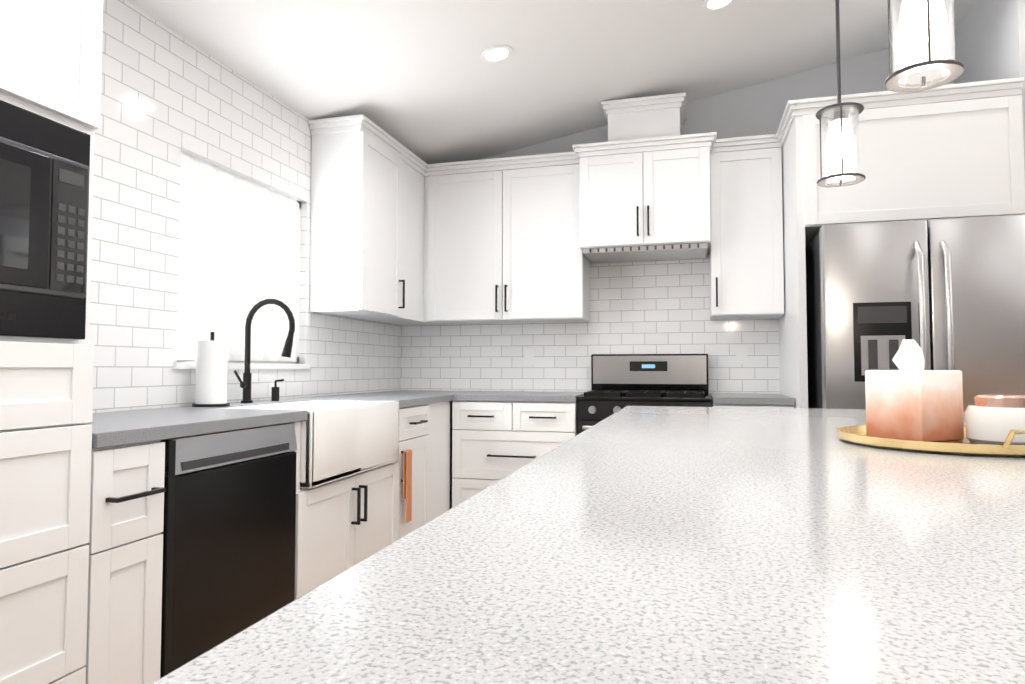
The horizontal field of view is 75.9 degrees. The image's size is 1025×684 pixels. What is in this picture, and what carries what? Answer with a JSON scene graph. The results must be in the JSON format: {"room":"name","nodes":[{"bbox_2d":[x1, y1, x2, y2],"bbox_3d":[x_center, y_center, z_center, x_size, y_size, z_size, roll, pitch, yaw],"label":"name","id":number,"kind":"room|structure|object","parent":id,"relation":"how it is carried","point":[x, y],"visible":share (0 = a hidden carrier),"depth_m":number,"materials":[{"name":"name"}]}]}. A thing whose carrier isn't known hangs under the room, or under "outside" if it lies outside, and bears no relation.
{"room":"kitchen","nodes":[
{"label":"kitchen","id":0,"kind":"room"},
{"bbox_2d":[89,0,400,412],"bbox_3d":[-1.948,-0.130,1.058,0.120,2.530,8.350,-1,-2,15],"label":"wall","id":1,"kind":"structure","parent":0,"point":[169,97],"depth_m":2.77,"materials":[{"name":"tile"}]},
{"bbox_2d":[177,154,298,361],"bbox_3d":[-1.334,-0.355,3.296,0.024,0.900,0.930,-1,-2,15],"label":"window","id":2,"kind":"structure","parent":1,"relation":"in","point":[238,248],"depth_m":3.22,"materials":[{"name":"white glass"}]},
{"bbox_2d":[308,114,431,324],"bbox_3d":[-0.881,-0.710,4.162,0.360,1.100,0.930,-1,-2,15],"label":"upper cabinet","id":3,"kind":"object","parent":1,"relation":"attached to","point":[400,234],"depth_m":3.81,"materials":[{"name":"white wood"}]},
{"bbox_2d":[126,0,976,163],"bbox_3d":[2.154,-1.640,0.005,8.620,1.143,8.350,-1,-2,15],"label":"ceiling","id":4,"kind":"structure","parent":0,"point":[423,81],"depth_m":3.55,"materials":[{"name":"white paint"}]},
{"bbox_2d":[481,45,512,62],"bbox_3d":[-0.082,-1.502,3.433,0.167,0.035,0.169,0,-2,6],"label":"recessed light","id":5,"kind":"object","parent":4,"relation":"in","point":[497,53],"depth_m":3.43,"materials":[{"name":"white"}]},
{"bbox_2d":[702,0,734,11],"bbox_3d":[1.037,-1.707,3.292,0.167,0.035,0.169,0,-2,9],"label":"recessed light","id":6,"kind":"object","parent":4,"relation":"in","point":[708,5],"depth_m":3.32,"materials":[{"name":"white"}]},
{"bbox_2d":[815,0,865,186],"bbox_3d":[1.017,-1.152,2.062,0.136,1.343,0.136,-1,-2,15],"label":"pendant light","id":7,"kind":"object","parent":4,"relation":"hanging from","point":[839,113],"visible":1,"depth_m":2.04,"materials":[{"name":"grey"}]},
{"bbox_2d":[885,0,964,92],"bbox_3d":[0.821,-1.181,1.339,0.136,1.343,0.136,-1,-2,15],"label":"pendant light","id":8,"kind":"object","parent":4,"relation":"hanging from","point":[922,22],"visible":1,"depth_m":1.31,"materials":[{"name":"grey"}]},
{"bbox_2d":[401,36,954,508],"bbox_3d":[0.969,-0.345,4.547,3.930,3.242,0.111,-1,-2,15],"label":"wall","id":9,"kind":"structure","parent":0,"point":[649,306],"depth_m":4.50,"materials":[{"name":"white tile"}]},
{"bbox_2d":[416,151,589,324],"bbox_3d":[-0.195,-0.691,4.642,1.434,1.100,0.356,-1,-2,15],"label":"upper cabinet","id":10,"kind":"object","parent":9,"relation":"attached to","point":[504,233],"depth_m":4.45,"materials":[{"name":"white wood"}]},
{"bbox_2d":[572,93,716,263],"bbox_3d":[0.867,-1.050,4.294,0.880,0.980,0.499,-1,-2,15],"label":"upper cabinet","id":11,"kind":"object","parent":9,"relation":"attached to","point":[645,182],"visible":1,"depth_m":4.12,"materials":[{"name":"white wood"}]},
{"bbox_2d":[709,134,783,318],"bbox_3d":[1.477,-0.709,4.188,0.423,1.100,0.356,-1,-2,15],"label":"upper cabinet","id":12,"kind":"object","parent":9,"relation":"attached to","point":[746,267],"depth_m":4.05,"materials":[{"name":"white wood"}]},
{"bbox_2d":[776,77,1024,407],"bbox_3d":[2.100,-0.017,3.727,1.076,2.520,0.866,-1,-2,15],"label":"surround","id":13,"kind":"object","parent":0,"point":[949,151],"visible":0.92,"depth_m":3.37,"materials":[{"name":"white wood"}]},
{"bbox_2d":[954,0,1005,83],"bbox_3d":[3.210,-0.366,4.023,0.910,3.242,1.650,-1,-2,15],"label":"wall","id":14,"kind":"structure","parent":0,"point":[989,40],"depth_m":3.68,"materials":[{"name":"white paint"}]},
{"bbox_2d":[1002,0,1024,170],"bbox_3d":[4.857,-0.422,2.649,4.810,3.242,0.100,-1,-2,15],"label":"wall","id":15,"kind":"structure","parent":0,"point":[1014,10],"depth_m":3.30,"materials":[{"name":"white paint"}]},
{"bbox_3d":[2.274,1.136,0.301,8.700,0.060,9.300,-1,-2,15],"label":"floor","id":16,"kind":"structure","parent":0,"visible":0},
{"bbox_2d":[0,0,102,683],"bbox_3d":[-1.466,-0.057,1.319,0.684,2.405,0.889,-1,-2,15],"label":"tall cabinet","id":17,"kind":"object","parent":16,"relation":"on","point":[50,73],"visible":1,"depth_m":1.54,"materials":[{"name":"white wood"}]},
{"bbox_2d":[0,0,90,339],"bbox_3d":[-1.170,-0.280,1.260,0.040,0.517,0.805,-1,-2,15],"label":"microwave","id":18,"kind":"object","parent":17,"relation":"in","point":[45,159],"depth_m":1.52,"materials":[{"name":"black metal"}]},
{"bbox_2d":[83,440,165,683],"bbox_3d":[-1.329,0.722,1.837,0.630,0.890,0.238,-1,-2,15],"label":"base cabinet","id":19,"kind":"object","parent":16,"relation":"on","point":[124,614],"depth_m":1.75,"materials":[{"name":"white wood"}]},
{"bbox_2d":[87,390,794,447],"bbox_3d":[0.019,0.305,3.045,2.661,0.039,3.238,-1,-2,15],"label":"countertop","id":20,"kind":"structure","parent":19,"relation":"on","point":[115,428],"depth_m":2.44,"materials":[{"name":"stone"}]},
{"bbox_2d":[192,332,229,406],"bbox_3d":[-1.304,0.117,2.851,0.150,0.322,0.150,-1,-2,15],"label":"paper towel","id":21,"kind":"object","parent":20,"relation":"on","point":[211,371],"visible":1,"depth_m":2.80,"materials":[{"name":"white paper"}]},
{"bbox_2d":[234,299,294,402],"bbox_3d":[-1.159,0.040,3.055,0.280,0.492,0.131,-1,-2,15],"label":"faucet","id":22,"kind":"object","parent":20,"relation":"on","point":[245,384],"visible":1,"depth_m":3.10,"materials":[{"name":"black metal"}]},
{"bbox_2d":[271,379,283,400],"bbox_3d":[-1.178,0.240,3.300,0.065,0.111,0.038,-1,-2,15],"label":"soap dispenser","id":23,"kind":"object","parent":20,"relation":"on","point":[275,393],"visible":1,"depth_m":3.29,"materials":[{"name":"black"}]},
{"bbox_2d":[213,400,398,488],"bbox_3d":[-0.922,0.439,3.015,0.505,0.301,0.805,-1,-2,15],"label":"farmhouse sink","id":24,"kind":"object","parent":20,"relation":"in","point":[341,439],"visible":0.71,"depth_m":2.88,"materials":[{"name":"white ceramic"}]},
{"bbox_2d":[160,423,296,677],"bbox_3d":[-1.205,0.741,2.270,0.622,0.887,0.655,-1,-2,15],"label":"dishwasher","id":25,"kind":"object","parent":16,"relation":"on","point":[228,533],"visible":0.48,"depth_m":2.12,"materials":[{"name":"black metal"}]},
{"bbox_2d":[295,457,402,599],"bbox_3d":[-1.007,0.905,3.019,0.630,0.620,0.895,-1,-2,15],"label":"base cabinet","id":26,"kind":"object","parent":16,"relation":"on","point":[343,524],"depth_m":2.86,"materials":[{"name":"white wood"}]},
{"bbox_2d":[290,403,434,535],"bbox_3d":[-0.843,0.795,3.629,0.630,0.890,0.481,-1,-2,15],"label":"base cabinet","id":27,"kind":"object","parent":16,"relation":"on","point":[416,423],"depth_m":3.62,"materials":[{"name":"white wood"}]},
{"bbox_2d":[402,449,412,523],"bbox_3d":[-0.545,0.747,3.411,0.025,0.368,0.063,-1,-2,15],"label":"towel","id":28,"kind":"object","parent":27,"relation":"hanging from","point":[406,454],"depth_m":3.40,"materials":[{"name":"brown fabric"}]},
{"bbox_2d":[431,401,449,519],"bbox_3d":[-0.738,0.810,4.016,0.630,0.890,0.439,-1,-2,15],"label":"base cabinet","id":29,"kind":"object","parent":16,"relation":"on","point":[442,409],"depth_m":4.03,"materials":[{"name":"white wood"}]},
{"bbox_2d":[452,401,793,507],"bbox_3d":[0.665,0.816,4.153,2.005,0.890,0.679,-1,-2,15],"label":"base cabinet","id":30,"kind":"object","parent":16,"relation":"on","point":[493,442],"visible":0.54,"depth_m":4.05,"materials":[{"name":"white wood"}]},
{"bbox_2d":[577,354,710,433],"bbox_3d":[0.834,0.653,4.098,0.767,1.170,0.710,-1,-2,15],"label":"range","id":31,"kind":"object","parent":16,"relation":"on","point":[619,382],"visible":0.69,"depth_m":4.32,"materials":[{"name":"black metal"}]},
{"bbox_2d":[805,214,1024,410],"bbox_3d":[2.093,0.336,3.535,0.925,1.800,1.121,-1,-2,15],"label":"refrigerator","id":32,"kind":"object","parent":16,"relation":"on","point":[947,294],"visible":0.5,"depth_m":3.11,"materials":[{"name":"silver metal"}]},
{"bbox_3d":[0.800,0.697,1.222,1.479,0.892,2.810,-1,-2,15],"label":"cabinet","id":33,"kind":"object","parent":16,"relation":"on","visible":0},
{"bbox_2d":[152,406,1024,683],"bbox_3d":[0.838,0.229,1.231,1.500,0.042,2.830,-1,-2,15],"label":"countertop","id":34,"kind":"structure","parent":33,"relation":"on","point":[675,545],"depth_m":0.50,"materials":[{"name":"stone"}]},
{"bbox_2d":[836,412,1024,456],"bbox_3d":[0.917,0.187,1.372,0.434,0.052,0.490,-1,-2,15],"label":"tray","id":35,"kind":"object","parent":34,"relation":"on","point":[856,435],"visible":0.6,"depth_m":1.22,"materials":[{"name":"gold metal"}]},
{"bbox_2d":[865,339,963,441],"bbox_3d":[0.860,0.100,1.412,0.130,0.211,0.130,1,-3,-23],"label":"tissue box","id":36,"kind":"object","parent":35,"relation":"in","point":[911,398],"visible":0.9,"depth_m":1.36,"materials":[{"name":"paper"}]},
{"bbox_2d":[965,394,1024,444],"bbox_3d":[0.975,0.153,1.300,0.132,0.096,0.132,-1,-2,15],"label":"candle jar","id":37,"kind":"object","parent":35,"relation":"in","point":[992,419],"visible":0.88,"depth_m":1.26,"materials":[{"name":"white"}]}
]}

